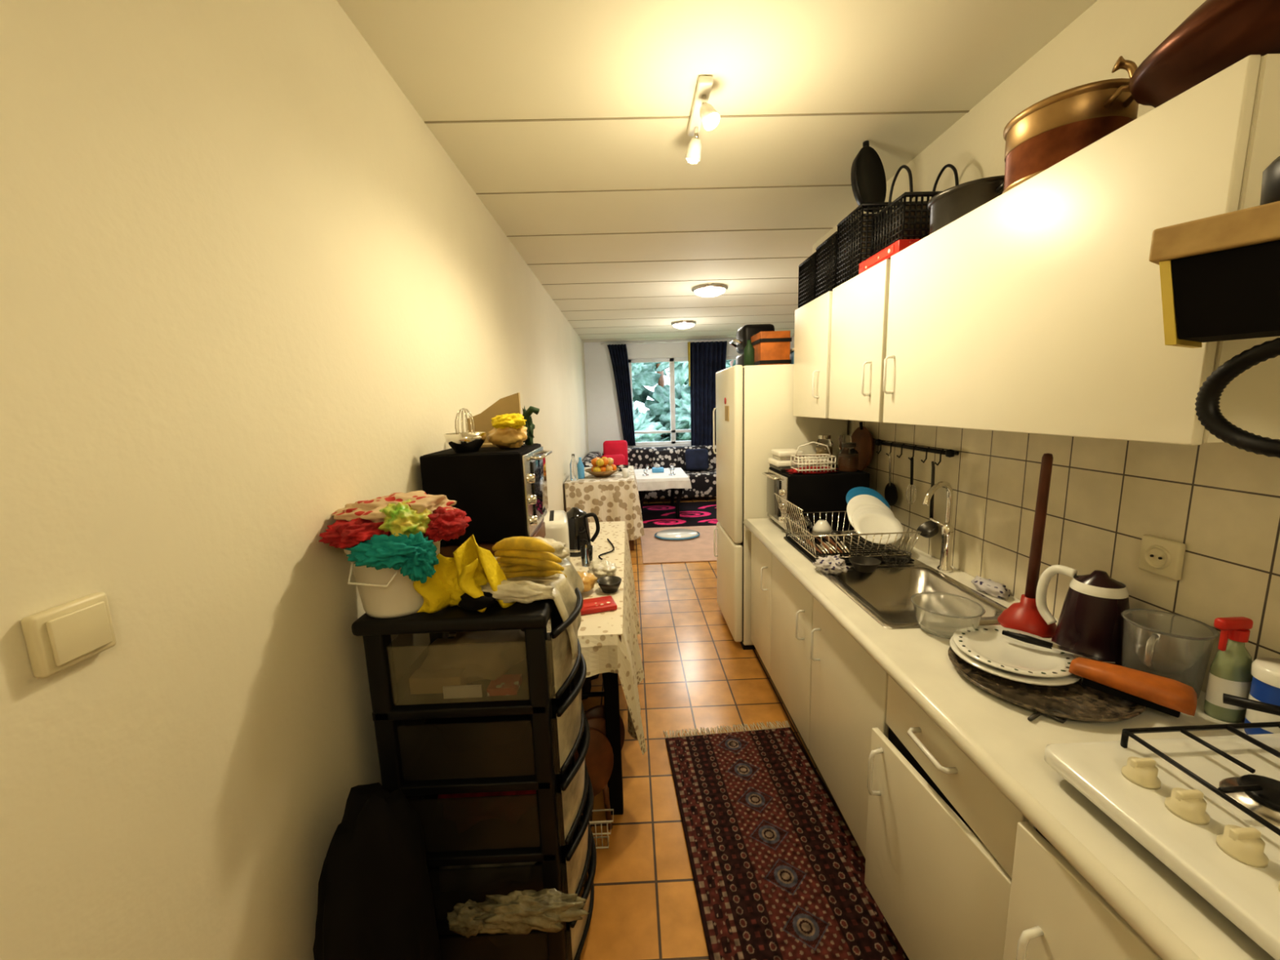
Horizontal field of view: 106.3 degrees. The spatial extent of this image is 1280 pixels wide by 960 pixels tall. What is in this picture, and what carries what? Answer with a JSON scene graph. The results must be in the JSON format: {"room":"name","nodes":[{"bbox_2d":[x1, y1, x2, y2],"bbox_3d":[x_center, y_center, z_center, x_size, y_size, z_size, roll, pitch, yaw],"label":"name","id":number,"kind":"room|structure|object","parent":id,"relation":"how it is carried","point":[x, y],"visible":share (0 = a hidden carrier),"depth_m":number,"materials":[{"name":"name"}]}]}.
{"room":"kitchen","nodes":[
{"label":"kitchen","id":0,"kind":"room"},
{"bbox_2d":[0,0,588,959],"bbox_3d":[-0.801,-0.228,3.185,0.100,2.500,9.600,-2,9,-1],"label":"wall","id":1,"kind":"structure","parent":0,"point":[246,286],"depth_m":0.77,"materials":[{"name":"paint"}]},
{"bbox_2d":[20,591,116,678],"bbox_3d":[-0.675,0.182,0.573,0.021,0.073,0.079,-2,9,-1],"label":"light switch","id":2,"kind":"object","parent":1,"relation":"attached to","point":[57,638],"visible":1,"depth_m":0.56,"materials":[{"name":"beige plastic"}]},
{"bbox_2d":[583,336,794,457],"bbox_3d":[1.067,-1.060,8.037,4.080,2.500,0.150,-2,9,-1],"label":"wall","id":3,"kind":"structure","parent":0,"point":[603,415],"depth_m":7.83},
{"bbox_2d":[628,355,737,446],"bbox_3d":[0.960,-1.308,7.965,2.280,1.420,0.089,-2,9,-1],"label":"window","id":4,"kind":"structure","parent":3,"relation":"in","point":[673,430],"depth_m":7.94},
{"bbox_2d":[578,497,822,959],"bbox_3d":[1.229,0.986,3.428,4.080,0.100,9.800,-2,9,-1],"label":"floor","id":5,"kind":"structure","parent":0,"point":[696,675],"depth_m":2.23,"materials":[{"name":"tile"}]},
{"bbox_2d":[312,782,440,959],"bbox_3d":[-0.549,0.989,1.010,0.215,0.763,0.261,-2,9,-1],"label":"bag","id":6,"kind":"object","parent":5,"relation":"on","point":[375,900],"visible":1,"depth_m":0.93,"materials":[{"name":"fabric"}]},
{"bbox_2d":[351,587,596,959],"bbox_3d":[-0.387,0.791,1.346,0.493,1.040,0.400,-2,9,-1],"label":"drawer unit","id":7,"kind":"object","parent":5,"relation":"on","point":[481,735],"visible":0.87,"depth_m":1.17,"materials":[{"name":"plastic"}]},
{"bbox_2d":[343,536,441,617],"bbox_3d":[-0.575,0.219,1.137,0.208,0.165,0.222,-2,9,-1],"label":"bucket","id":8,"kind":"object","parent":7,"relation":"on","point":[384,593],"visible":0.41,"depth_m":1.07,"materials":[{"name":"plastic"}]},
{"bbox_2d":[342,531,439,583],"bbox_3d":[-0.532,0.168,1.028,0.194,0.116,0.094,-2,9,-1],"label":"cloth","id":9,"kind":"object","parent":8,"relation":"on","point":[415,557],"visible":0.99,"depth_m":1.01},
{"bbox_2d":[318,490,471,548],"bbox_3d":[-0.554,0.088,1.110,0.318,0.109,0.262,-2,9,-1],"label":"cloths","id":10,"kind":"object","parent":8,"relation":"on","point":[415,512],"visible":0.94,"depth_m":1.05,"materials":[{"name":"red fabric"}]},
{"bbox_2d":[413,534,515,613],"bbox_3d":[-0.405,0.214,1.123,0.218,0.169,0.118,-2,9,-1],"label":"cloth","id":11,"kind":"object","parent":7,"relation":"on","point":[472,566],"visible":0.83,"depth_m":1.10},
{"bbox_2d":[457,579,555,610],"bbox_3d":[-0.309,0.261,1.118,0.216,0.053,0.076,-4,9,-14],"label":"plastic bag","id":12,"kind":"object","parent":7,"relation":"on","point":[526,592],"visible":0.93,"depth_m":1.10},
{"bbox_2d":[446,888,590,937],"bbox_3d":[-0.291,1.038,1.156,0.351,0.110,0.053,-2,9,-1],"label":"cloth","id":13,"kind":"object","parent":7,"relation":"in","point":[517,912],"depth_m":1.14,"materials":[{"name":"fabric"}]},
{"bbox_2d":[493,555,584,659],"bbox_3d":[-0.299,0.337,1.322,0.272,0.185,0.341,-2,9,-1],"label":"cloth cover","id":14,"kind":"object","parent":7,"relation":"on","point":[565,601],"visible":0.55,"depth_m":1.26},
{"bbox_2d":[492,536,566,578],"bbox_3d":[-0.301,0.208,1.230,0.198,0.163,0.169,-2,9,-1],"label":"bananas","id":15,"kind":"object","parent":14,"relation":"on","point":[518,556],"visible":0.88,"depth_m":1.19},
{"bbox_2d":[533,536,569,563],"bbox_3d":[-0.276,0.203,1.371,0.157,0.077,0.116,-2,9,-1],"label":"plastic bag","id":16,"kind":"object","parent":14,"relation":"on","point":[561,551],"visible":0.26,"depth_m":1.36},
{"bbox_2d":[448,520,646,814],"bbox_3d":[-0.338,0.768,2.398,0.695,0.752,1.692,-2,9,-1],"label":"dining table","id":17,"kind":"object","parent":5,"relation":"on","point":[608,640],"visible":0.44,"depth_m":1.73,"materials":[{"name":"fabric"}]},
{"bbox_2d":[440,520,545,634],"bbox_3d":[-0.523,0.338,1.757,0.310,0.307,0.330,-2,9,-1],"label":"wooden crate","id":18,"kind":"object","parent":17,"relation":"on","point":[446,551],"visible":0.13,"depth_m":1.58,"materials":[{"name":"brown wood"}]},
{"bbox_2d":[419,443,551,546],"bbox_3d":[-0.507,0.039,1.695,0.361,0.301,0.360,-2,9,-1],"label":"countertop oven","id":19,"kind":"object","parent":18,"relation":"on","point":[503,491],"visible":0.71,"depth_m":1.52,"materials":[{"name":"black metal"}]},
{"bbox_2d":[444,408,486,453],"bbox_3d":[-0.566,-0.162,1.555,0.132,0.142,0.132,-2,9,-1],"label":"metal bowl","id":20,"kind":"object","parent":19,"relation":"on","point":[468,442],"visible":1,"depth_m":1.53,"materials":[{"name":"silver metal"}]},
{"bbox_2d":[465,392,523,447],"bbox_3d":[-0.540,-0.215,1.728,0.210,0.190,0.072,-1,9,7],"label":"cardboard tray","id":21,"kind":"object","parent":19,"relation":"on","point":[510,404],"visible":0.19,"depth_m":1.74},
{"bbox_2d":[487,413,527,448],"bbox_3d":[-0.444,-0.165,1.616,0.135,0.118,0.125,-2,9,-1],"label":"bread bag","id":22,"kind":"object","parent":19,"relation":"on","point":[508,431],"visible":1,"depth_m":1.58,"materials":[{"name":"yellow plastic"}]},
{"bbox_2d":[522,405,539,445],"bbox_3d":[-0.397,-0.196,1.721,0.070,0.143,0.070,-6,10,-24],"label":"vegetables","id":23,"kind":"object","parent":19,"relation":"on","point":[527,413],"visible":0.68,"depth_m":1.70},
{"bbox_2d":[542,510,570,560],"bbox_3d":[-0.405,0.293,2.133,0.180,0.272,0.280,-3,9,-9],"label":"toaster","id":24,"kind":"object","parent":17,"relation":"on","point":[556,522],"visible":0.16,"depth_m":2.02,"materials":[{"name":"white plastic"}]},
{"bbox_2d":[565,506,599,556],"bbox_3d":[-0.319,0.254,2.468,0.184,0.237,0.160,-7,10,-28],"label":"electric kettle","id":25,"kind":"object","parent":17,"relation":"on","point":[578,522],"visible":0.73,"depth_m":2.40,"materials":[{"name":"black plastic"}]},
{"bbox_2d":[580,595,617,614],"bbox_3d":[-0.164,0.466,1.791,0.140,0.022,0.100,-4,9,-16],"label":"packet","id":26,"kind":"object","parent":17,"relation":"on","point":[601,604],"visible":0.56,"depth_m":1.76,"materials":[{"name":"plastic"}]},
{"bbox_2d":[587,559,617,577],"bbox_3d":[-0.168,0.393,2.122,0.133,0.060,0.188,-2,9,-1],"label":"folded napkins","id":27,"kind":"object","parent":17,"relation":"on","point":[599,568],"visible":0.88,"depth_m":2.08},
{"bbox_2d":[596,575,622,593],"bbox_3d":[-0.123,0.428,1.948,0.100,0.045,0.100,-2,9,-1],"label":"bowl","id":28,"kind":"object","parent":17,"relation":"on","point":[610,584],"visible":1,"depth_m":1.94,"materials":[{"name":"metal"}]},
{"bbox_2d":[582,451,600,466],"bbox_3d":[-0.523,0.047,6.876,0.560,0.780,1.590,-2,9,-1],"label":"daybed","id":29,"kind":"object","parent":5,"relation":"on","point":[586,461],"visible":0.08,"depth_m":6.68,"materials":[{"name":"fabric"}]},
{"bbox_2d":[600,440,628,465],"bbox_3d":[-0.386,-0.325,7.313,0.404,0.524,0.545,-2,9,-1],"label":"cushion","id":30,"kind":"object","parent":29,"relation":"on","point":[617,450],"visible":0.46,"depth_m":7.44,"materials":[{"name":"fabric"}]},
{"bbox_2d":[575,705,625,830],"bbox_3d":[-0.166,1.046,1.742,0.278,0.391,0.155,-5,10,-19],"label":"stools","id":31,"kind":"object","parent":5,"relation":"on","point":[599,757],"visible":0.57,"depth_m":1.68,"materials":[{"name":"brown wood"}]},
{"bbox_2d":[589,808,613,848],"bbox_3d":[-0.180,1.205,1.652,0.181,0.112,0.052,-2,9,-1],"label":"wire basket","id":32,"kind":"object","parent":5,"relation":"on","point":[601,822],"visible":0.34,"depth_m":1.64,"materials":[{"name":"white metal"}]},
{"bbox_2d":[564,465,644,550],"bbox_3d":[-0.366,0.291,5.434,0.790,0.742,1.338,-2,9,-1],"label":"tablecloth","id":33,"kind":"object","parent":5,"relation":"on","point":[615,497],"visible":0.7,"depth_m":4.81,"materials":[{"name":"fabric"}]},
{"bbox_2d":[584,457,619,477],"bbox_3d":[-0.405,-0.140,5.133,0.380,0.202,0.380,-2,9,-1],"label":"fruit bowl","id":34,"kind":"object","parent":33,"relation":"on","point":[603,467],"visible":1,"depth_m":5.05,"materials":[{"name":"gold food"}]},
{"bbox_2d":[602,444,716,500],"bbox_3d":[0.929,-0.120,7.575,3.040,0.800,0.650,-2,9,-1],"label":"patterned sofa","id":35,"kind":"object","parent":5,"relation":"on","point":[703,482],"visible":0.23,"depth_m":7.49,"materials":[{"name":"fabric"}]},
{"bbox_2d":[652,448,708,471],"bbox_3d":[0.633,-0.311,7.520,0.880,0.335,0.174,-2,9,-1],"label":"patterned cushion","id":36,"kind":"object","parent":35,"relation":"on","point":[695,459],"visible":0.74,"depth_m":7.46,"materials":[{"name":"fabric"}]},
{"bbox_2d":[640,525,716,564],"bbox_3d":[0.743,0.664,5.192,1.460,0.012,1.290,-2,9,-1],"label":"rug","id":37,"kind":"object","parent":5,"relation":"on","point":[701,548],"visible":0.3,"depth_m":4.98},
{"bbox_2d":[654,528,699,540],"bbox_3d":[0.417,0.610,5.394,0.512,0.050,0.384,-2,9,-1],"label":"floor cushion","id":38,"kind":"object","parent":37,"relation":"on","point":[669,534],"visible":1,"depth_m":5.31,"materials":[{"name":"white fabric"}]},
{"bbox_2d":[642,501,718,528],"bbox_3d":[1.168,0.433,6.559,2.400,0.010,1.420,-2,9,-1],"label":"rug","id":39,"kind":"object","parent":5,"relation":"on","point":[699,513],"visible":0.4,"depth_m":6.44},
{"bbox_2d":[634,467,691,519],"bbox_3d":[0.258,0.174,6.593,0.794,0.544,1.020,-2,9,-1],"label":"coffee table","id":40,"kind":"object","parent":39,"relation":"on","point":[654,481],"visible":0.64,"depth_m":6.14,"materials":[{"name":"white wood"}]},
{"bbox_2d":[712,364,847,649],"bbox_3d":[0.850,0.143,3.082,0.671,1.695,0.600,-2,9,-1],"label":"refrigerator","id":41,"kind":"object","parent":5,"relation":"on","point":[754,403],"visible":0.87,"depth_m":2.75,"materials":[{"name":"white metal"}]},
{"bbox_2d":[729,324,774,366],"bbox_3d":[0.708,-0.840,3.060,0.247,0.268,0.230,-2,9,-1],"label":"grill","id":42,"kind":"object","parent":41,"relation":"on","point":[744,334],"visible":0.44,"depth_m":2.95,"materials":[{"name":"black metal"}]},
{"bbox_2d":[751,330,791,364],"bbox_3d":[0.764,-0.764,2.825,0.180,0.188,0.230,-2,9,-1],"label":"box","id":43,"kind":"object","parent":41,"relation":"on","point":[771,348],"visible":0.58,"depth_m":2.72,"materials":[{"name":"orange cardboard"}]},
{"bbox_2d":[663,720,909,959],"bbox_3d":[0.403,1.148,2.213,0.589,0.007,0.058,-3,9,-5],"label":"runner rug","id":44,"kind":"object","parent":5,"relation":"on","point":[778,869],"visible":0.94,"depth_m":1.59,"materials":[{"name":"carpet"}]},
{"bbox_2d":[751,532,1162,959],"bbox_3d":[0.938,0.875,1.362,0.652,0.785,2.930,-2,9,-1],"label":"base cabinet","id":45,"kind":"object","parent":5,"relation":"on","point":[955,870],"visible":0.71,"depth_m":1.16,"materials":[{"name":"white laminate"}]},
{"bbox_2d":[743,518,1275,959],"bbox_3d":[0.936,0.464,1.292,0.617,0.040,2.960,-2,9,-1],"label":"countertop","id":46,"kind":"structure","parent":45,"relation":"on","point":[997,735],"depth_m":0.91,"materials":[{"name":"laminate"}]},
{"bbox_2d":[762,464,870,534],"bbox_3d":[0.902,0.095,2.529,0.446,0.302,0.340,-2,9,-1],"label":"microwave","id":47,"kind":"object","parent":46,"relation":"on","point":[811,492],"visible":0.77,"depth_m":2.36,"materials":[{"name":"black metal"}]},
{"bbox_2d":[768,448,818,471],"bbox_3d":[0.827,-0.111,2.555,0.240,0.100,0.200,-2,9,-1],"label":"food container","id":48,"kind":"object","parent":47,"relation":"on","point":[780,461],"visible":0.63,"depth_m":2.49,"materials":[{"name":"plastic"}]},
{"bbox_2d":[786,441,839,474],"bbox_3d":[0.860,-0.114,2.389,0.271,0.156,0.116,-2,9,-1],"label":"plastic basket","id":49,"kind":"object","parent":47,"relation":"on","point":[825,468],"visible":1,"depth_m":2.36,"materials":[{"name":"white plastic"}]},
{"bbox_2d":[815,434,832,466],"bbox_3d":[0.995,-0.158,2.593,0.084,0.170,0.084,-2,9,-1],"label":"storage jar","id":50,"kind":"object","parent":47,"relation":"on","point":[825,439],"visible":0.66,"depth_m":2.56,"materials":[{"name":"clear glass"}]},
{"bbox_2d":[837,442,858,471],"bbox_3d":[1.050,-0.116,2.418,0.096,0.140,0.096,-2,9,-1],"label":"storage jar","id":51,"kind":"object","parent":47,"relation":"on","point":[848,456],"visible":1,"depth_m":2.38,"materials":[{"name":"clear glass"}]},
{"bbox_2d":[782,537,1007,629],"bbox_3d":[0.924,0.422,1.877,0.440,0.158,0.950,-2,9,-1],"label":"sink","id":52,"kind":"object","parent":46,"relation":"in","point":[885,593],"visible":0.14,"depth_m":1.85,"materials":[{"name":"metal"}]},
{"bbox_2d":[812,554,850,573],"bbox_3d":[0.743,0.323,1.860,0.141,0.060,0.152,-2,9,-1],"label":"cloth","id":53,"kind":"object","parent":52,"relation":"on","point":[828,564],"visible":1,"depth_m":1.83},
{"bbox_2d":[773,493,921,564],"bbox_3d":[0.879,0.193,2.105,0.470,0.224,0.407,-2,9,-1],"label":"dish rack","id":54,"kind":"object","parent":52,"relation":"on","point":[857,545],"visible":0.75,"depth_m":2.04,"materials":[{"name":"silver metal"}]},
{"bbox_2d":[795,515,844,546],"bbox_3d":[0.817,0.222,2.182,0.178,0.097,0.220,-2,9,-1],"label":"bowls","id":55,"kind":"object","parent":54,"relation":"in","point":[822,527],"visible":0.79,"depth_m":2.21,"materials":[{"name":"white ceramic"}]},
{"bbox_2d":[806,533,849,554],"bbox_3d":[0.802,0.268,2.038,0.140,0.045,0.162,-2,9,-1],"label":"cutlery","id":56,"kind":"object","parent":54,"relation":"in","point":[824,539],"visible":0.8,"depth_m":2.03,"materials":[{"name":"silver metal"}]},
{"bbox_2d":[845,486,902,544],"bbox_3d":[1.002,0.145,2.072,0.207,0.184,0.298,-2,9,-1],"label":"stacked plates","id":57,"kind":"object","parent":54,"relation":"in","point":[868,511],"visible":0.98,"depth_m":2.06,"materials":[{"name":"white ceramic"}]},
{"bbox_2d":[848,555,881,573],"bbox_3d":[0.871,0.330,1.861,0.116,0.038,0.116,-2,9,-1],"label":"bowl","id":58,"kind":"object","parent":52,"relation":"on","point":[865,564],"visible":1,"depth_m":1.86,"materials":[{"name":"metal"}]},
{"bbox_2d":[880,550,911,567],"bbox_3d":[0.995,0.312,1.867,0.114,0.058,0.074,-2,9,-1],"label":"strainer","id":59,"kind":"object","parent":52,"relation":"on","point":[886,551],"visible":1,"depth_m":1.86,"materials":[{"name":"metal"}]},
{"bbox_2d":[922,481,954,573],"bbox_3d":[1.109,0.180,1.779,0.091,0.356,0.199,6,12,39],"label":"tap","id":60,"kind":"object","parent":46,"relation":"on","point":[947,529],"visible":1,"depth_m":1.81,"materials":[{"name":"silver metal"}]},
{"bbox_2d":[910,591,985,639],"bbox_3d":[0.873,0.389,1.369,0.180,0.076,0.180,-2,9,-1],"label":"plastic bowl","id":61,"kind":"object","parent":46,"relation":"on","point":[938,614],"visible":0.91,"depth_m":1.36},
{"bbox_2d":[971,575,1009,599],"bbox_3d":[1.190,0.363,1.620,0.084,0.038,0.161,-2,9,-1],"label":"cloth","id":62,"kind":"object","parent":46,"relation":"on","point":[997,590],"visible":1,"depth_m":1.60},
{"bbox_2d":[997,453,1057,637],"bbox_3d":[1.111,0.175,1.347,0.140,0.502,0.140,-2,9,-1],"label":"plunger","id":63,"kind":"object","parent":46,"relation":"on","point":[1024,615],"visible":0.78,"depth_m":1.34,"materials":[{"name":"red rubber"}]},
{"bbox_2d":[947,646,1146,722],"bbox_3d":[0.935,0.458,1.129,0.356,0.021,0.356,-2,9,-1],"label":"round tray","id":64,"kind":"object","parent":46,"relation":"on","point":[1083,703],"visible":0.56,"depth_m":1.05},
{"bbox_2d":[949,625,1081,685],"bbox_3d":[0.923,0.435,1.191,0.260,0.032,0.261,-2,9,-1],"label":"dinner plate","id":65,"kind":"object","parent":64,"relation":"on","point":[984,647],"visible":0.84,"depth_m":1.18,"materials":[{"name":"white ceramic"}]},
{"bbox_2d":[1001,630,1115,662],"bbox_3d":[1.012,0.407,1.171,0.024,0.020,0.210,-9,11,-37],"label":"kitchen knife","id":66,"kind":"object","parent":65,"relation":"on","point":[1023,637],"visible":0.98,"depth_m":1.18,"materials":[{"name":"black plastic"}]},
{"bbox_2d":[1068,657,1196,717],"bbox_3d":[1.041,0.436,1.022,0.080,0.059,0.188,-10,12,-41],"label":"handle","id":67,"kind":"object","parent":64,"relation":"on","point":[1172,697],"visible":1,"depth_m":0.99,"materials":[{"name":"orange wood"}]},
{"bbox_2d":[1035,564,1129,666],"bbox_3d":[1.153,0.333,1.234,0.154,0.220,0.190,-2,9,-1],"label":"electric kettle","id":68,"kind":"object","parent":46,"relation":"on","point":[1091,621],"visible":0.94,"depth_m":1.18,"materials":[{"name":"plastic"}]},
{"bbox_2d":[1044,721,1279,959],"bbox_3d":[0.972,0.510,0.586,0.520,0.087,0.550,-2,9,-1],"label":"gas hob","id":69,"kind":"object","parent":46,"relation":"in","point":[1207,808],"visible":1,"depth_m":0.71,"materials":[{"name":"white metal"}]},
{"bbox_2d":[1222,693,1279,715],"bbox_3d":[1.088,0.409,0.715,0.264,0.065,0.135,4,11,31],"label":"saucepan","id":70,"kind":"object","parent":69,"relation":"on","point":[1228,699],"visible":1,"depth_m":0.80,"materials":[{"name":"black plastic"}]},
{"bbox_2d":[1120,608,1219,698],"bbox_3d":[1.164,0.391,1.068,0.145,0.159,0.145,0,9,14],"label":"measuring jug","id":71,"kind":"object","parent":46,"relation":"on","point":[1178,647],"visible":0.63,"depth_m":1.03,"materials":[{"name":"clear plastic"}]},
{"bbox_2d":[1203,616,1253,723],"bbox_3d":[1.189,0.379,0.969,0.078,0.213,0.050,-2,9,-1],"label":"spray bottle","id":72,"kind":"object","parent":46,"relation":"on","point":[1229,672],"visible":0.99,"depth_m":0.96,"materials":[{"name":"green plastic"}]},
{"bbox_2d":[1244,657,1279,734],"bbox_3d":[1.206,0.422,0.902,0.084,0.148,0.084,-2,9,-1],"label":"plastic tub","id":73,"kind":"object","parent":46,"relation":"on","point":[1265,671],"visible":0.62,"depth_m":0.90,"materials":[{"name":"white plastic"}]},
{"bbox_2d":[336,0,1097,342],"bbox_3d":[1.147,-1.581,3.019,4.080,0.100,9.800,-2,9,-1],"label":"ceiling","id":74,"kind":"structure","parent":0,"point":[451,60],"depth_m":1.67,"materials":[{"name":"paint"}]},
{"bbox_2d":[600,339,733,344],"bbox_3d":[0.874,-2.216,7.672,3.000,0.024,0.024,-2,9,-1],"label":"rail","id":75,"kind":"object","parent":74,"relation":"attached to","point":[714,340],"visible":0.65,"depth_m":7.66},
{"bbox_2d":[607,344,635,445],"bbox_3d":[-0.299,-1.360,7.778,0.404,1.621,0.074,-2,9,-1],"label":"curtain","id":76,"kind":"object","parent":75,"relation":"hanging from","point":[618,353],"visible":0.99,"depth_m":7.75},
{"bbox_2d":[690,341,727,445],"bbox_3d":[1.123,-1.301,7.823,0.604,1.840,0.074,-2,9,-1],"label":"curtain","id":77,"kind":"object","parent":75,"relation":"hanging from","point":[707,358],"visible":0.64,"depth_m":7.78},
{"bbox_2d":[424,110,969,340],"bbox_3d":[1.145,-1.551,3.155,3.878,0.005,8.708,-2,9,-1],"label":"trim","id":78,"kind":"structure","parent":74,"relation":"attached to","point":[957,111],"depth_m":2.28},
{"bbox_2d":[684,75,719,164],"bbox_3d":[0.210,-1.213,1.647,0.074,0.134,0.301,-2,9,-4],"label":"ceiling light","id":79,"kind":"object","parent":74,"relation":"attached to","point":[702,112],"visible":1,"depth_m":1.56,"materials":[{"name":"glass"}]},
{"bbox_2d":[691,282,728,297],"bbox_3d":[0.619,-1.670,4.258,0.320,0.077,0.320,-2,9,-1],"label":"ceiling lamp","id":80,"kind":"object","parent":74,"relation":"attached to","point":[710,289],"depth_m":4.16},
{"bbox_2d":[812,0,1279,693],"bbox_3d":[1.292,0.064,0.934,0.106,2.500,4.960,-2,9,-1],"label":"wall","id":81,"kind":"structure","parent":0,"point":[1220,500],"depth_m":1.30,"materials":[{"name":"tile"}]},
{"bbox_2d":[792,291,832,418],"bbox_3d":[1.001,-0.603,2.401,0.382,0.563,0.450,-2,9,-1],"label":"upper cabinet","id":82,"kind":"object","parent":81,"relation":"attached to","point":[813,320],"visible":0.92,"depth_m":2.34,"materials":[{"name":"white laminate"}]},
{"bbox_2d":[798,251,816,307],"bbox_3d":[0.983,-1.011,2.445,0.280,0.228,0.228,-2,9,-1],"label":"storage basket","id":83,"kind":"object","parent":82,"relation":"on","point":[806,270],"visible":0.31,"depth_m":2.43,"materials":[{"name":"black plastic"}]},
{"bbox_2d":[814,231,841,298],"bbox_3d":[0.989,-0.981,2.211,0.280,0.244,0.228,-2,9,-1],"label":"storage basket","id":84,"kind":"object","parent":82,"relation":"on","point":[826,252],"visible":0.28,"depth_m":2.19,"materials":[{"name":"black plastic"}]},
{"bbox_2d":[828,258,890,422],"bbox_3d":[1.013,-0.528,1.927,0.382,0.563,0.450,-2,9,-1],"label":"upper cabinet","id":85,"kind":"object","parent":81,"relation":"attached to","point":[860,304],"visible":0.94,"depth_m":1.86,"materials":[{"name":"white laminate"}]},
{"bbox_2d":[835,200,926,287],"bbox_3d":[0.994,-0.957,1.977,0.280,0.268,0.228,-2,9,-1],"label":"storage basket","id":86,"kind":"object","parent":85,"relation":"on","point":[855,236],"visible":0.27,"depth_m":1.92,"materials":[{"name":"black plastic"}]},
{"bbox_2d":[850,140,886,213],"bbox_3d":[0.907,-1.201,1.907,0.196,0.275,0.058,-7,11,-31],"label":"pan","id":87,"kind":"object","parent":86,"relation":"on","point":[868,177],"visible":0.9,"depth_m":1.91,"materials":[{"name":"black metal"}]},
{"bbox_2d":[858,239,920,274],"bbox_3d":[1.006,-0.803,1.731,0.307,0.040,0.281,-2,9,-1],"label":"cardboard box","id":88,"kind":"object","parent":85,"relation":"on","point":[900,245],"visible":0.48,"depth_m":1.67,"materials":[{"name":"red cardboard"}]},
{"bbox_2d":[871,164,958,256],"bbox_3d":[1.013,-0.975,1.729,0.250,0.290,0.222,-2,9,-1],"label":"storage basket","id":89,"kind":"object","parent":88,"relation":"on","point":[912,221],"visible":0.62,"depth_m":1.66,"materials":[{"name":"black plastic"}]},
{"bbox_2d":[851,422,874,471],"bbox_3d":[1.157,-0.169,2.514,0.063,0.271,0.250,-2,9,-1],"label":"cutting board","id":90,"kind":"object","parent":81,"relation":"hanging from","point":[861,436],"visible":0.76,"depth_m":2.50,"materials":[{"name":"brown wood"}]},
{"bbox_2d":[875,439,959,466],"bbox_3d":[1.179,-0.125,2.101,0.061,0.069,0.562,-2,9,-1],"label":"utensil rail","id":91,"kind":"object","parent":81,"relation":"attached to","point":[948,453],"visible":1,"depth_m":2.02,"materials":[{"name":"black metal"}]},
{"bbox_2d":[884,453,897,506],"bbox_3d":[1.174,-0.002,2.257,0.024,0.251,0.110,-2,9,-1],"label":"skimmer","id":92,"kind":"object","parent":91,"relation":"hanging from","point":[891,492],"visible":0.97,"depth_m":2.25,"materials":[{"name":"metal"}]},
{"bbox_2d":[916,461,938,537],"bbox_3d":[1.175,0.080,1.946,0.074,0.315,0.084,-2,9,-1],"label":"ladle","id":93,"kind":"object","parent":91,"relation":"hanging from","point":[928,529],"visible":0.88,"depth_m":1.95,"materials":[{"name":"metal"}]},
{"bbox_2d":[883,53,1279,444],"bbox_3d":[1.031,-0.414,1.208,0.382,0.563,0.965,-2,9,-1],"label":"upper cabinet","id":94,"kind":"object","parent":81,"relation":"attached to","point":[1037,309],"visible":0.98,"depth_m":0.94,"materials":[{"name":"white laminate"}]},
{"bbox_2d":[927,175,1004,234],"bbox_3d":[0.995,-0.790,1.429,0.246,0.111,0.246,7,12,43],"label":"cooking pot","id":95,"kind":"object","parent":94,"relation":"on","point":[954,202],"visible":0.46,"depth_m":1.35,"materials":[{"name":"metal"}]},
{"bbox_2d":[1001,78,1138,194],"bbox_3d":[0.983,-0.762,1.109,0.240,0.156,0.241,7,12,43],"label":"copper pot","id":96,"kind":"object","parent":94,"relation":"on","point":[1062,124],"visible":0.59,"depth_m":1.03,"materials":[{"name":"gold metal"}]},
{"bbox_2d":[1111,0,1279,107],"bbox_3d":[1.040,-0.739,0.735,0.405,0.192,0.410,2,10,21],"label":"pan","id":97,"kind":"object","parent":94,"relation":"on","point":[1218,34],"visible":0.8,"depth_m":0.74,"materials":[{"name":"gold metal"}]},
{"bbox_2d":[1149,200,1279,348],"bbox_3d":[0.909,-0.247,0.504,0.170,0.157,0.500,-7,10,-30],"label":"shelf box","id":98,"kind":"object","parent":94,"relation":"attached to","point":[1220,274],"visible":1,"depth_m":0.62,"materials":[{"name":"brown wood"}]},
{"bbox_2d":[1195,337,1279,457],"bbox_3d":[0.796,-0.107,0.587,0.050,0.169,0.174,-5,10,-19],"label":"hose","id":99,"kind":"object","parent":98,"relation":"attached to","point":[1208,412],"visible":1,"depth_m":0.63,"materials":[{"name":"black plastic"}]},
{"bbox_2d":[1259,155,1279,204],"bbox_3d":[0.837,-0.369,0.570,0.124,0.065,0.124,-2,9,-1],"label":"casserole","id":100,"kind":"object","parent":98,"relation":"on","point":[1270,187],"visible":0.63,"depth_m":0.59,"materials":[{"name":"metal"}]},
{"bbox_2d":[1137,534,1186,580],"bbox_3d":[1.228,0.182,1.134,0.022,0.088,0.086,-2,9,-1],"label":"wall socket","id":101,"kind":"object","parent":81,"relation":"attached to","point":[1165,557],"visible":1,"depth_m":1.12,"materials":[{"name":"beige plastic"}]},
{"label":"outside","id":102,"kind":"structure","parent":0,"visible":0},
{"bbox_3d":[0.591,-1.005,19.250,26.000,0.100,21.700,-2,9,-1],"label":"ground","id":103,"kind":"structure","parent":102,"visible":0},
{"bbox_2d":[631,360,735,442],"bbox_3d":[0.808,-1.992,12.834,9.885,4.819,5.661,-2,9,-1],"label":"trees","id":104,"kind":"object","parent":103,"relation":"on","point":[657,418],"visible":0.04,"depth_m":11.64,"materials":[{"name":"green plant"}]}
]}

